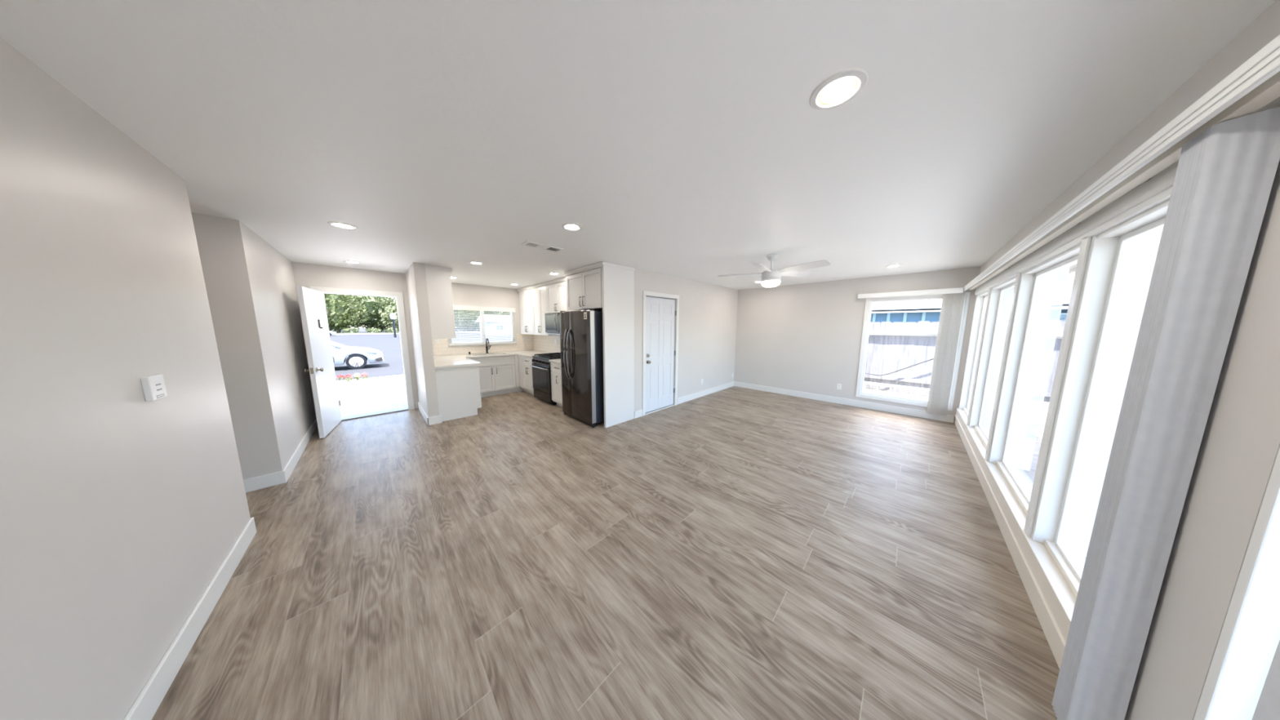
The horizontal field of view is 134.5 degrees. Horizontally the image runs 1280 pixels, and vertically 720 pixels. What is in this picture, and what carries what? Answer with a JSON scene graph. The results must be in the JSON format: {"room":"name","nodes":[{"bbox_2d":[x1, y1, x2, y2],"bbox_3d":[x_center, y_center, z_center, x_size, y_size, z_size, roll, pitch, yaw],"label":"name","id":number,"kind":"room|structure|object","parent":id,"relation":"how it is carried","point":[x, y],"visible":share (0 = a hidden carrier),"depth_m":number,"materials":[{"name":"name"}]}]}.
{"room":"empty living room","nodes":[
{"label":"empty living room","id":0,"kind":"room"},
{"bbox_2d":[0,37,315,719],"bbox_3d":[-2.600,0.122,1.500,0.136,2.440,6.997,-7,10,-44],"label":"wall","id":1,"kind":"structure","parent":0,"point":[119,509],"depth_m":1.03,"materials":[{"name":"beige paint"}]},
{"bbox_2d":[140,373,167,401],"bbox_3d":[-2.276,0.128,1.260,0.022,0.110,0.120,-7,10,-44],"label":"light switch","id":2,"kind":"object","parent":1,"relation":"attached to","point":[153,387],"visible":1,"depth_m":1.24,"materials":[{"name":"white plastic"}]},
{"bbox_2d":[123,516,256,719],"bbox_3d":[-1.493,1.404,0.615,0.015,0.125,3.919,-7,10,-44],"label":"baseboard","id":3,"kind":"structure","parent":1,"relation":"attached to","point":[148,700],"depth_m":1.26,"materials":[{"name":"white wood"}]},
{"bbox_2d":[282,417,317,481],"bbox_3d":[-4.241,1.045,3.394,0.015,0.125,2.146,-7,10,-44],"label":"baseboard","id":4,"kind":"structure","parent":1,"relation":"attached to","point":[292,462],"depth_m":3.14,"materials":[{"name":"white wood"}]},
{"bbox_2d":[191,212,284,479],"bbox_3d":[-4.757,0.138,1.321,3.455,2.440,0.113,-7,10,-44],"label":"wall","id":5,"kind":"structure","parent":0,"point":[221,242],"depth_m":2.40,"materials":[{"name":"beige paint"}]},
{"bbox_2d":[243,470,286,492],"bbox_3d":[-4.603,1.279,1.531,3.170,0.125,0.015,-7,10,-44],"label":"baseboard","id":6,"kind":"structure","parent":5,"relation":"attached to","point":[262,482],"depth_m":2.55,"materials":[{"name":"white wood"}]},
{"bbox_2d":[291,262,418,417],"bbox_3d":[-4.614,-0.262,4.502,1.495,2.440,0.140,-7,10,-44],"label":"wall","id":7,"kind":"structure","parent":0,"point":[306,275],"depth_m":4.33,"materials":[{"name":"beige paint"}]},
{"bbox_2d":[309,286,414,409],"bbox_3d":[-4.597,-0.101,4.540,1.035,2.110,0.180,-7,10,-44],"label":"door frame","id":8,"kind":"structure","parent":7,"relation":"in","point":[399,299],"depth_m":4.73,"materials":[{"name":"white wood"}]},
{"bbox_2d":[296,285,342,438],"bbox_3d":[-4.579,0.018,3.868,0.175,2.018,0.870,-5,9,-37],"label":"door","id":9,"kind":"structure","parent":8,"relation":"attached to","point":[313,312],"depth_m":3.74,"materials":[{"name":"white paint"}]},
{"bbox_2d":[341,407,408,421],"bbox_3d":[-4.607,0.936,4.678,0.865,0.018,0.180,-7,10,-44],"label":"threshold","id":10,"kind":"object","parent":7,"relation":"attached to","point":[357,416],"depth_m":4.64,"materials":[{"name":"silver metal"}]},
{"bbox_2d":[405,262,439,417],"bbox_3d":[-3.651,-0.259,4.496,0.134,2.440,1.223,-7,10,-44],"label":"wall partition","id":11,"kind":"structure","parent":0,"point":[415,276],"depth_m":4.12,"materials":[{"name":"beige paint"}]},
{"bbox_2d":[417,401,442,425],"bbox_3d":[-3.644,0.890,4.641,0.179,0.125,1.238,-7,10,-44],"label":"baseboard","id":12,"kind":"structure","parent":11,"relation":"attached to","point":[434,420],"depth_m":4.23,"materials":[{"name":"white wood"}]},
{"bbox_2d":[425,264,456,338],"bbox_3d":[-3.422,-0.932,4.535,0.354,1.108,1.022,-7,10,-44],"label":"upper cabinet","id":13,"kind":"object","parent":11,"relation":"attached to","point":[438,278],"visible":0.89,"depth_m":4.17,"materials":[{"name":"white paint"}]},
{"bbox_2d":[431,282,533,355],"bbox_3d":[-3.618,-0.485,6.293,2.460,2.440,0.128,-7,10,-44],"label":"wall","id":14,"kind":"structure","parent":0,"point":[465,295],"depth_m":6.20,"materials":[{"name":"beige paint"}]},
{"bbox_2d":[434,338,439,343],"bbox_3d":[-4.231,-0.404,5.595,0.072,0.116,0.008,-7,10,-44],"label":"wall outlet","id":15,"kind":"object","parent":14,"relation":"attached to","point":[437,340],"visible":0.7,"depth_m":5.59,"materials":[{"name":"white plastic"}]},
{"bbox_2d":[448,311,516,346],"bbox_3d":[-3.622,-0.760,6.213,1.410,0.855,0.145,-7,10,-44],"label":"window","id":16,"kind":"structure","parent":14,"relation":"in","point":[483,342],"depth_m":6.22,"materials":[{"name":"white"}]},
{"bbox_2d":[449,305,515,344],"bbox_3d":[-3.578,-0.803,6.170,1.400,0.828,0.060,-7,10,-44],"label":"mini blind","id":17,"kind":"object","parent":16,"relation":"attached to","point":[455,307],"visible":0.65,"depth_m":6.15,"materials":[{"name":"white plastic"}]},
{"bbox_2d":[151,386,1059,719],"bbox_3d":[-1.343,1.181,3.285,10.872,0.100,7.874,-7,10,-44],"label":"floor","id":18,"kind":"structure","parent":0,"point":[734,553],"depth_m":1.67,"materials":[{"name":"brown wood"}]},
{"bbox_2d":[435,364,481,421],"bbox_3d":[-3.369,0.487,4.871,0.650,0.868,1.120,-7,10,-44],"label":"base cabinet","id":19,"kind":"object","parent":18,"relation":"on","point":[458,388],"visible":0.84,"depth_m":4.44,"materials":[{"name":"white paint"}]},
{"bbox_2d":[469,355,523,397],"bbox_3d":[-3.349,0.333,6.098,1.190,0.868,0.666,-7,10,-44],"label":"base cabinet","id":20,"kind":"object","parent":18,"relation":"on","point":[497,375],"visible":0.76,"depth_m":5.94,"materials":[{"name":"white paint"}]},
{"bbox_2d":[433,350,550,368],"bbox_3d":[-2.988,-0.062,5.611,2.324,0.035,1.788,-7,10,-44],"label":"countertop","id":21,"kind":"structure","parent":20,"relation":"on","point":[460,360],"depth_m":5.42,"materials":[{"name":"white stone"}]},
{"bbox_2d":[485,337,491,353],"bbox_3d":[-3.450,-0.326,6.144,0.117,0.353,0.196,-7,10,-44],"label":"kitchen faucet","id":22,"kind":"object","parent":21,"relation":"on","point":[487,345],"visible":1,"depth_m":6.16,"materials":[{"name":"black metal"}]},
{"bbox_2d":[518,355,533,395],"bbox_3d":[-2.338,0.325,6.185,0.666,0.868,0.848,-7,10,-44],"label":"base cabinet","id":23,"kind":"object","parent":18,"relation":"on","point":[525,362],"visible":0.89,"depth_m":5.98,"materials":[{"name":"white paint"}]},
{"bbox_2d":[530,352,560,404],"bbox_3d":[-1.782,0.361,5.582,0.716,0.950,0.774,-7,10,-44],"label":"gas range","id":24,"kind":"object","parent":18,"relation":"on","point":[541,369],"visible":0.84,"depth_m":5.33,"materials":[{"name":"black metal"}]},
{"bbox_2d":[532,355,560,360],"bbox_3d":[-1.752,-0.064,5.557,0.635,0.030,0.774,-7,10,-44],"label":"cooktop","id":25,"kind":"object","parent":24,"relation":"in","point":[540,357],"depth_m":5.31,"materials":[{"name":"black metal"}]},
{"bbox_2d":[550,362,562,407],"bbox_3d":[-1.292,0.460,5.136,0.666,0.868,0.547,-7,10,-44],"label":"base cabinet","id":26,"kind":"object","parent":18,"relation":"on","point":[556,373],"visible":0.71,"depth_m":4.98,"materials":[{"name":"white paint"}]},
{"bbox_2d":[549,358,560,364],"bbox_3d":[-1.286,0.010,5.083,0.653,0.035,0.547,-7,10,-44],"label":"countertop","id":27,"kind":"structure","parent":26,"relation":"on","point":[556,361],"depth_m":4.96,"materials":[{"name":"white stone"}]},
{"bbox_2d":[559,308,604,427],"bbox_3d":[-0.815,0.084,4.471,0.794,1.783,0.892,-7,10,-44],"label":"refrigerator","id":28,"kind":"object","parent":18,"relation":"on","point":[581,337],"visible":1,"depth_m":4.11,"materials":[{"name":"grey metal"}]},
{"bbox_2d":[564,261,635,427],"bbox_3d":[-0.682,-0.248,4.492,0.638,2.438,1.060,-7,10,-44],"label":"tall cabinet","id":29,"kind":"object","parent":18,"relation":"on","point":[606,287],"visible":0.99,"depth_m":4.11,"materials":[{"name":"white paint"}]},
{"bbox_2d":[0,0,1275,289],"bbox_3d":[-1.335,-1.329,2.968,10.872,0.080,7.874,-7,10,-44],"label":"ceiling","id":30,"kind":"structure","parent":0,"point":[683,139],"depth_m":1.16,"materials":[{"name":"white paint"}]},
{"bbox_2d":[327,221,357,229],"bbox_3d":[-2.710,-1.223,2.449,0.184,0.008,0.184,-7,10,-44],"label":"recessed light","id":31,"kind":"object","parent":30,"relation":"in","point":[343,225],"visible":1,"depth_m":2.44,"materials":[{"name":"white plastic"}]},
{"bbox_2d":[342,260,361,263],"bbox_3d":[-4.136,-1.406,3.868,0.184,0.008,0.184,-7,10,-44],"label":"recessed light","id":32,"kind":"object","parent":30,"relation":"in","point":[347,261],"visible":1,"depth_m":3.86,"materials":[{"name":"white"}]},
{"bbox_2d":[468,261,483,264],"bbox_3d":[-2.378,-1.405,3.899,0.184,0.008,0.184,-7,10,-44],"label":"recessed light","id":33,"kind":"object","parent":30,"relation":"in","point":[470,262],"visible":1,"depth_m":3.89,"materials":[{"name":"white"}]},
{"bbox_2d":[520,240,564,252],"bbox_3d":[-1.114,-1.297,3.082,0.430,0.009,0.180,-7,10,-44],"label":"ceiling vent","id":34,"kind":"object","parent":30,"relation":"in","point":[527,243],"visible":1,"depth_m":3.07,"materials":[{"name":"white metal"}]},
{"bbox_2d":[548,272,559,275],"bbox_3d":[-1.504,-1.501,4.687,0.184,0.008,0.184,-7,10,-44],"label":"recessed light","id":35,"kind":"object","parent":30,"relation":"in","point":[552,273],"visible":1,"depth_m":4.69,"materials":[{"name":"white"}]},
{"bbox_2d":[561,222,582,231],"bbox_3d":[-0.623,-1.218,2.464,0.184,0.008,0.184,-7,10,-44],"label":"recessed light","id":36,"kind":"object","parent":30,"relation":"in","point":[569,226],"visible":1,"depth_m":2.45,"materials":[{"name":"white"}]},
{"bbox_2d":[717,253,830,287],"bbox_3d":[1.671,-1.136,3.413,1.247,0.393,1.275,-7,10,-44],"label":"ceiling fan","id":37,"kind":"object","parent":30,"relation":"hanging from","point":[771,277],"visible":1,"depth_m":3.37,"materials":[{"name":"white plastic"}]},
{"bbox_2d":[808,68,868,110],"bbox_3d":[0.761,-1.034,1.036,0.184,0.008,0.184,-7,10,-44],"label":"recessed light","id":38,"kind":"object","parent":30,"relation":"in","point":[838,89],"visible":1,"depth_m":1.03,"materials":[{"name":"white plastic"}]},
{"bbox_2d":[885,264,902,267],"bbox_3d":[3.785,-1.400,4.014,0.184,0.008,0.184,-7,10,-44],"label":"recessed light","id":39,"kind":"object","parent":30,"relation":"in","point":[895,265],"visible":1,"depth_m":4.01,"materials":[{"name":"white"}]},
{"bbox_2d":[634,267,737,411],"bbox_3d":[1.128,-0.388,5.636,3.567,2.440,0.120,-7,10,-44],"label":"wall","id":40,"kind":"structure","parent":0,"point":[708,313],"depth_m":5.59,"materials":[{"name":"beige paint"}]},
{"bbox_2d":[634,408,642,418],"bbox_3d":[-0.027,0.912,4.557,0.185,0.125,0.015,-7,10,-44],"label":"baseboard","id":41,"kind":"structure","parent":40,"relation":"attached to","point":[638,413],"depth_m":4.55,"materials":[{"name":"white wood"}]},
{"bbox_2d":[642,290,679,416],"bbox_3d":[0.346,-0.128,4.877,0.960,2.110,0.138,-7,10,-44],"label":"door frame","id":42,"kind":"structure","parent":40,"relation":"in","point":[645,293],"depth_m":4.69,"materials":[{"name":"white wood"}]},
{"bbox_2d":[645,296,676,413],"bbox_3d":[0.388,-0.095,4.846,0.822,2.017,0.100,-7,10,-44],"label":"door","id":43,"kind":"structure","parent":42,"relation":"attached to","point":[660,313],"depth_m":4.83,"materials":[{"name":"white paint"}]},
{"bbox_2d":[676,381,733,404],"bbox_3d":[1.583,0.718,6.136,2.382,0.125,0.015,-7,10,-44],"label":"baseboard","id":44,"kind":"structure","parent":40,"relation":"attached to","point":[680,400],"depth_m":5.96,"materials":[{"name":"white wood"}]},
{"bbox_2d":[733,266,981,422],"bbox_3d":[3.825,-0.366,5.533,0.120,2.440,4.061,-7,10,-44],"label":"wall","id":45,"kind":"structure","parent":0,"point":[804,337],"depth_m":5.59,"materials":[{"name":"beige paint"}]},
{"bbox_2d":[836,383,841,389],"bbox_3d":[3.992,0.535,5.381,0.008,0.116,0.072,-7,10,-44],"label":"wall outlet","id":46,"kind":"object","parent":45,"relation":"attached to","point":[839,385],"visible":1,"depth_m":5.38,"materials":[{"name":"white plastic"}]},
{"bbox_2d":[733,381,955,422],"bbox_3d":[3.748,0.785,5.655,0.015,0.125,3.751,-7,10,-44],"label":"baseboard","id":47,"kind":"structure","parent":45,"relation":"attached to","point":[903,411],"depth_m":5.22,"materials":[{"name":"white wood"}]},
{"bbox_2d":[857,287,963,298],"bbox_3d":[4.514,-1.124,4.569,0.114,0.080,1.258,-7,10,-44],"label":"window valance","id":48,"kind":"object","parent":45,"relation":"attached to","point":[948,291],"visible":1,"depth_m":4.46,"materials":[{"name":"white wood"}]},
{"bbox_2d":[855,292,970,410],"bbox_3d":[4.648,-0.169,4.689,0.120,1.875,1.230,-7,10,-44],"label":"window","id":49,"kind":"structure","parent":45,"relation":"in","point":[868,309],"depth_m":4.74,"materials":[{"name":"white"}]},
{"bbox_2d":[926,291,965,415],"bbox_3d":[4.895,-0.087,4.311,0.043,1.968,0.227,-7,10,-44],"label":"vertical blind","id":50,"kind":"object","parent":49,"relation":"attached to","point":[952,305],"visible":0.88,"depth_m":4.30,"materials":[{"name":"beige plastic"}]},
{"bbox_2d":[1068,266,1075,274],"bbox_3d":[3.157,-0.893,1.058,9.120,0.120,0.015,-7,10,-44],"label":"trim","id":51,"kind":"structure","parent":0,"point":[1073,269],"depth_m":3.51,"materials":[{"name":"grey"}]},
{"bbox_2d":[1069,263,1076,269],"bbox_3d":[2.806,-1.085,1.378,9.100,0.300,0.956,-7,10,-44],"label":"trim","id":52,"kind":"structure","parent":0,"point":[1074,265],"depth_m":3.39,"materials":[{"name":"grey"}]},
{"bbox_2d":[978,0,1279,719],"bbox_3d":[2.510,0.135,1.522,7.433,2.440,0.160,-7,10,-44],"label":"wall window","id":53,"kind":"structure","parent":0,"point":[1240,445],"depth_m":0.74,"materials":[{"name":"beige paint"}]},
{"bbox_2d":[955,417,1063,668],"bbox_3d":[3.302,1.175,2.573,4.986,0.120,0.020,-7,10,-44],"label":"baseboard","id":54,"kind":"structure","parent":53,"relation":"attached to","point":[1055,647],"depth_m":1.64,"materials":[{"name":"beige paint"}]},
{"bbox_2d":[955,161,1178,651],"bbox_3d":[3.490,0.118,2.481,4.666,2.000,0.247,-7,10,-44],"label":"window","id":55,"kind":"structure","parent":53,"relation":"attached to","point":[1016,315],"depth_m":1.51,"materials":[{"name":"white"}]},
{"bbox_2d":[963,34,1279,291],"bbox_3d":[3.184,-0.859,2.275,5.150,0.080,0.136,-7,10,-44],"label":"window valance","id":56,"kind":"object","parent":53,"relation":"attached to","point":[1255,84],"visible":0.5,"depth_m":0.85,"materials":[{"name":"white wood"}]},
{"bbox_2d":[1051,106,1279,719],"bbox_3d":[1.643,0.376,0.875,0.140,2.064,0.088,-7,10,-44],"label":"vertical blind","id":57,"kind":"object","parent":53,"relation":"attached to","point":[1225,175],"visible":1,"depth_m":0.82,"materials":[{"name":"grey plastic"}]},
{"bbox_2d":[1193,447,1279,719],"bbox_3d":[1.095,0.481,0.183,1.230,2.080,0.120,-7,10,-44],"label":"window","id":58,"kind":"structure","parent":53,"relation":"attached to","point":[1249,639],"depth_m":0.65,"materials":[{"name":"white"}]},
{"bbox_2d":[1251,640,1279,719],"bbox_3d":[0.986,0.442,0.189,1.090,2.095,0.024,-7,10,-44],"label":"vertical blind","id":59,"kind":"object","parent":53,"relation":"attached to","point":[1268,707],"visible":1,"depth_m":0.56,"materials":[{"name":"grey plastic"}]},
{"bbox_3d":[-1.448,-0.412,5.767,0.120,2.440,3.693,-7,10,-44],"label":"wall","id":60,"kind":"structure","parent":0,"visible":0},
{"bbox_2d":[533,334,560,352],"bbox_3d":[-1.819,-0.352,6.061,0.008,0.434,2.752,-7,10,-44],"label":"backsplash","id":61,"kind":"structure","parent":60,"relation":"attached to","point":[541,343],"depth_m":6.47,"materials":[{"name":"white tile"}]},
{"bbox_2d":[516,285,533,334],"bbox_3d":[-2.638,-1.183,6.521,0.368,1.102,0.799,-7,10,-44],"label":"upper cabinet","id":62,"kind":"object","parent":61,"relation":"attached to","point":[524,293],"visible":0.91,"depth_m":6.38,"materials":[{"name":"white paint"}]},
{"bbox_2d":[530,281,551,335],"bbox_3d":[-2.095,-1.113,5.977,0.368,1.102,0.736,-7,10,-44],"label":"upper cabinet","id":63,"kind":"object","parent":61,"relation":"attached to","point":[539,291],"visible":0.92,"depth_m":5.87,"materials":[{"name":"white paint"}]},
{"bbox_2d":[545,276,567,313],"bbox_3d":[-1.545,-1.271,5.398,0.368,0.640,0.818,-7,10,-44],"label":"upper cabinet","id":64,"kind":"object","parent":60,"relation":"attached to","point":[556,288],"visible":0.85,"depth_m":5.28,"materials":[{"name":"white paint"}]},
{"bbox_2d":[544,312,559,334],"bbox_3d":[-1.589,-0.734,5.439,0.466,0.424,0.760,-7,10,-44],"label":"microwave","id":65,"kind":"object","parent":64,"relation":"attached to","point":[552,319],"visible":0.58,"depth_m":5.36,"materials":[{"name":"grey metal"}]},
{"label":"outside","id":66,"kind":"structure","parent":0,"visible":0},
{"bbox_2d":[336,374,404,394],"bbox_3d":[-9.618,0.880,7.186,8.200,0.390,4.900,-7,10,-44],"label":"driveway","id":67,"kind":"structure","parent":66,"point":[391,381],"depth_m":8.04,"materials":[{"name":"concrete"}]},
{"bbox_2d":[337,373,345,382],"bbox_3d":[-10.121,0.604,9.103,0.194,0.271,0.341,-7,10,-44],"label":"flowering plant","id":68,"kind":"object","parent":67,"relation":"on","point":[339,375],"visible":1,"depth_m":9.09,"materials":[{"name":"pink plant"}]},
{"bbox_2d":[345,373,352,381],"bbox_3d":[-9.902,0.605,9.136,0.175,0.266,0.298,-7,10,-44],"label":"flowering plant","id":69,"kind":"object","parent":67,"relation":"on","point":[348,375],"visible":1,"depth_m":9.09,"materials":[{"name":"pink plant"}]},
{"bbox_2d":[353,373,360,380],"bbox_3d":[-9.849,0.577,9.358,0.187,0.261,0.312,-7,10,-44],"label":"flowering plant","id":70,"kind":"object","parent":67,"relation":"on","point":[355,375],"visible":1,"depth_m":9.32,"materials":[{"name":"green plant"}]},
{"bbox_2d":[360,371,368,379],"bbox_3d":[-9.635,0.556,9.398,0.198,0.266,0.348,-7,10,-44],"label":"flowering plant","id":71,"kind":"object","parent":67,"relation":"on","point":[362,375],"visible":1,"depth_m":9.38,"materials":[{"name":"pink plant"}]},
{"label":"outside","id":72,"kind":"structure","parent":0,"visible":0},
{"bbox_2d":[336,332,479,334],"bbox_3d":[-54.062,-6.885,68.575,140.000,0.150,6.000,-7,10,-44],"label":"kerb","id":73,"kind":"object","parent":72,"point":[455,332],"depth_m":60.67,"materials":[{"name":"concrete"}]},
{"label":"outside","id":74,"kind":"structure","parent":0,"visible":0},
{"bbox_2d":[1018,417,1085,558],"bbox_3d":[7.503,2.049,-2.737,10.500,0.060,13.216,-7,10,-44],"label":"patio","id":75,"kind":"structure","parent":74,"point":[1029,475],"depth_m":3.45,"materials":[{"name":"concrete"}]},
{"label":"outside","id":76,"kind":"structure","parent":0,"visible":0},
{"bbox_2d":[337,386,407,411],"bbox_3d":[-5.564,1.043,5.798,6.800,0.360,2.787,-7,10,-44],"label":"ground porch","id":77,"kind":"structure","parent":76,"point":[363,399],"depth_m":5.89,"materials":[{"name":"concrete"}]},
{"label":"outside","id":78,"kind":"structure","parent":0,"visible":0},
{"bbox_2d":[329,328,511,381],"bbox_3d":[-70.314,-6.988,70.793,320.000,0.300,280.000,-7,10,-44],"label":"street","id":79,"kind":"structure","parent":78,"point":[389,345],"depth_m":25.34,"materials":[{"name":"grey asphalt"}]},
{"bbox_2d":[328,330,336,335],"bbox_3d":[-57.819,-4.989,48.060,4.500,1.493,1.853,-7,10,-44],"label":"parked car","id":80,"kind":"object","parent":79,"relation":"on","point":[331,332],"visible":0.19,"depth_m":48.87,"materials":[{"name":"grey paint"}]},
{"bbox_2d":[324,293,370,333],"bbox_3d":[-73.336,-12.354,64.482,11.773,12.668,11.191,-7,10,-44],"label":"tree","id":81,"kind":"object","parent":79,"relation":"on","point":[344,311],"visible":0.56,"depth_m":63.72,"materials":[{"name":"green plant"}]},
{"bbox_2d":[342,328,359,333],"bbox_3d":[-67.645,-6.694,62.862,2.808,1.623,2.080,-7,10,-44],"label":"shrub","id":82,"kind":"object","parent":79,"relation":"on","point":[346,330],"visible":0.84,"depth_m":62.59,"materials":[{"name":"green plant"}]},
{"bbox_2d":[330,341,384,368],"bbox_3d":[-14.450,-0.292,11.860,4.512,1.493,2.041,-7,10,-44],"label":"parked car","id":83,"kind":"object","parent":79,"relation":"on","point":[357,357],"visible":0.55,"depth_m":12.22,"materials":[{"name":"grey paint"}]},
{"bbox_2d":[375,356,382,361],"bbox_3d":[-12.410,-0.050,12.776,0.250,0.200,0.180,-7,10,-44],"label":"fog lamp","id":84,"kind":"object","parent":83,"relation":"attached to","point":[377,358],"depth_m":12.73,"materials":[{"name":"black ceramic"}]},
{"bbox_2d":[364,327,381,333],"bbox_3d":[-64.994,-7.016,65.452,2.779,1.894,2.113,-7,10,-44],"label":"shrub","id":85,"kind":"object","parent":79,"relation":"on","point":[367,330],"visible":0.88,"depth_m":65.06,"materials":[{"name":"green plant"}]},
{"bbox_2d":[355,295,395,332],"bbox_3d":[-78.280,-15.324,79.115,14.500,15.390,10.479,-7,10,-44],"label":"tree","id":86,"kind":"object","parent":79,"relation":"on","point":[375,304],"visible":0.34,"depth_m":77.12,"materials":[{"name":"green plant"}]},
{"bbox_2d":[378,301,399,333],"bbox_3d":[-63.801,-11.750,73.807,11.433,8.909,10.099,-7,10,-44],"label":"tree","id":87,"kind":"object","parent":79,"relation":"on","point":[386,313],"visible":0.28,"depth_m":69.98,"materials":[{"name":"green plant"}]},
{"bbox_2d":[384,327,399,333],"bbox_3d":[-62.630,-7.376,67.737,2.786,1.785,2.023,-7,10,-44],"label":"shrub","id":88,"kind":"object","parent":79,"relation":"on","point":[389,331],"visible":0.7,"depth_m":67.28,"materials":[{"name":"green plant"}]},
{"bbox_2d":[390,313,396,337],"bbox_3d":[-40.371,-5.657,44.099,0.760,3.920,0.741,-7,10,-44],"label":"lamp post","id":89,"kind":"object","parent":79,"relation":"on","point":[393,316],"visible":1,"depth_m":43.94,"materials":[{"name":"black metal"}]},
{"bbox_2d":[453,310,485,332],"bbox_3d":[-54.519,-14.031,83.183,12.355,11.353,10.556,-7,10,-44],"label":"tree","id":90,"kind":"object","parent":79,"relation":"on","point":[467,311],"visible":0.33,"depth_m":81.14,"materials":[{"name":"green plant"}]},
{"bbox_2d":[477,311,501,331],"bbox_3d":[-57.658,-16.818,99.144,13.481,13.771,10.710,-7,10,-44],"label":"tree","id":91,"kind":"object","parent":79,"relation":"on","point":[491,313],"visible":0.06,"depth_m":97.95,"materials":[{"name":"green plant"}]},
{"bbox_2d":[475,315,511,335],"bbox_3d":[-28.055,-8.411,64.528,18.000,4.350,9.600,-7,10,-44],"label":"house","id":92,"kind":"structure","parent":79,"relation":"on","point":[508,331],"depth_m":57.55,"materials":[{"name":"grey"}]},
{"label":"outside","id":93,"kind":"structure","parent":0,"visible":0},
{"bbox_2d":[862,384,1046,418],"bbox_3d":[25.090,2.050,-0.955,46.000,0.280,43.000,-7,10,-44],"label":"yard","id":94,"kind":"structure","parent":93,"point":[867,389],"depth_m":6.86,"materials":[{"name":"white concrete"}]},
{"bbox_2d":[870,298,942,373],"bbox_3d":[9.509,-1.166,12.378,6.000,3.150,8.300,-7,10,-44],"label":"house","id":95,"kind":"structure","parent":94,"relation":"on","point":[906,311],"depth_m":9.14,"materials":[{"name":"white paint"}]},
{"bbox_2d":[862,381,1048,417],"bbox_3d":[6.775,0.818,6.151,0.160,0.275,7.000,-7,10,-44],"label":"rail","id":96,"kind":"object","parent":94,"relation":"on","point":[1045,403],"visible":0.12,"depth_m":6.51,"materials":[{"name":"grey"}]},
{"bbox_2d":[863,320,1065,410],"bbox_3d":[9.786,0.340,3.665,0.115,1.822,19.348,-7,10,-44],"label":"wooden fence","id":97,"kind":"object","parent":94,"relation":"on","point":[917,378],"visible":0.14,"depth_m":6.79,"materials":[{"name":"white wood"}]},
{"bbox_2d":[864,317,1064,375],"bbox_3d":[6.825,-0.249,6.485,0.052,1.468,3.606,-7,10,-44],"label":"cable","id":98,"kind":"object","parent":97,"relation":"attached to","point":[1062,317],"visible":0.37,"depth_m":6.73,"materials":[{"name":"grey plastic"}]},
{"bbox_2d":[1059,279,1073,319],"bbox_3d":[20.085,-0.741,6.669,7.000,3.800,14.300,-7,10,-44],"label":"shed","id":99,"kind":"object","parent":94,"relation":"on","point":[1069,282],"visible":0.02,"depth_m":8.85,"materials":[{"name":"white"}]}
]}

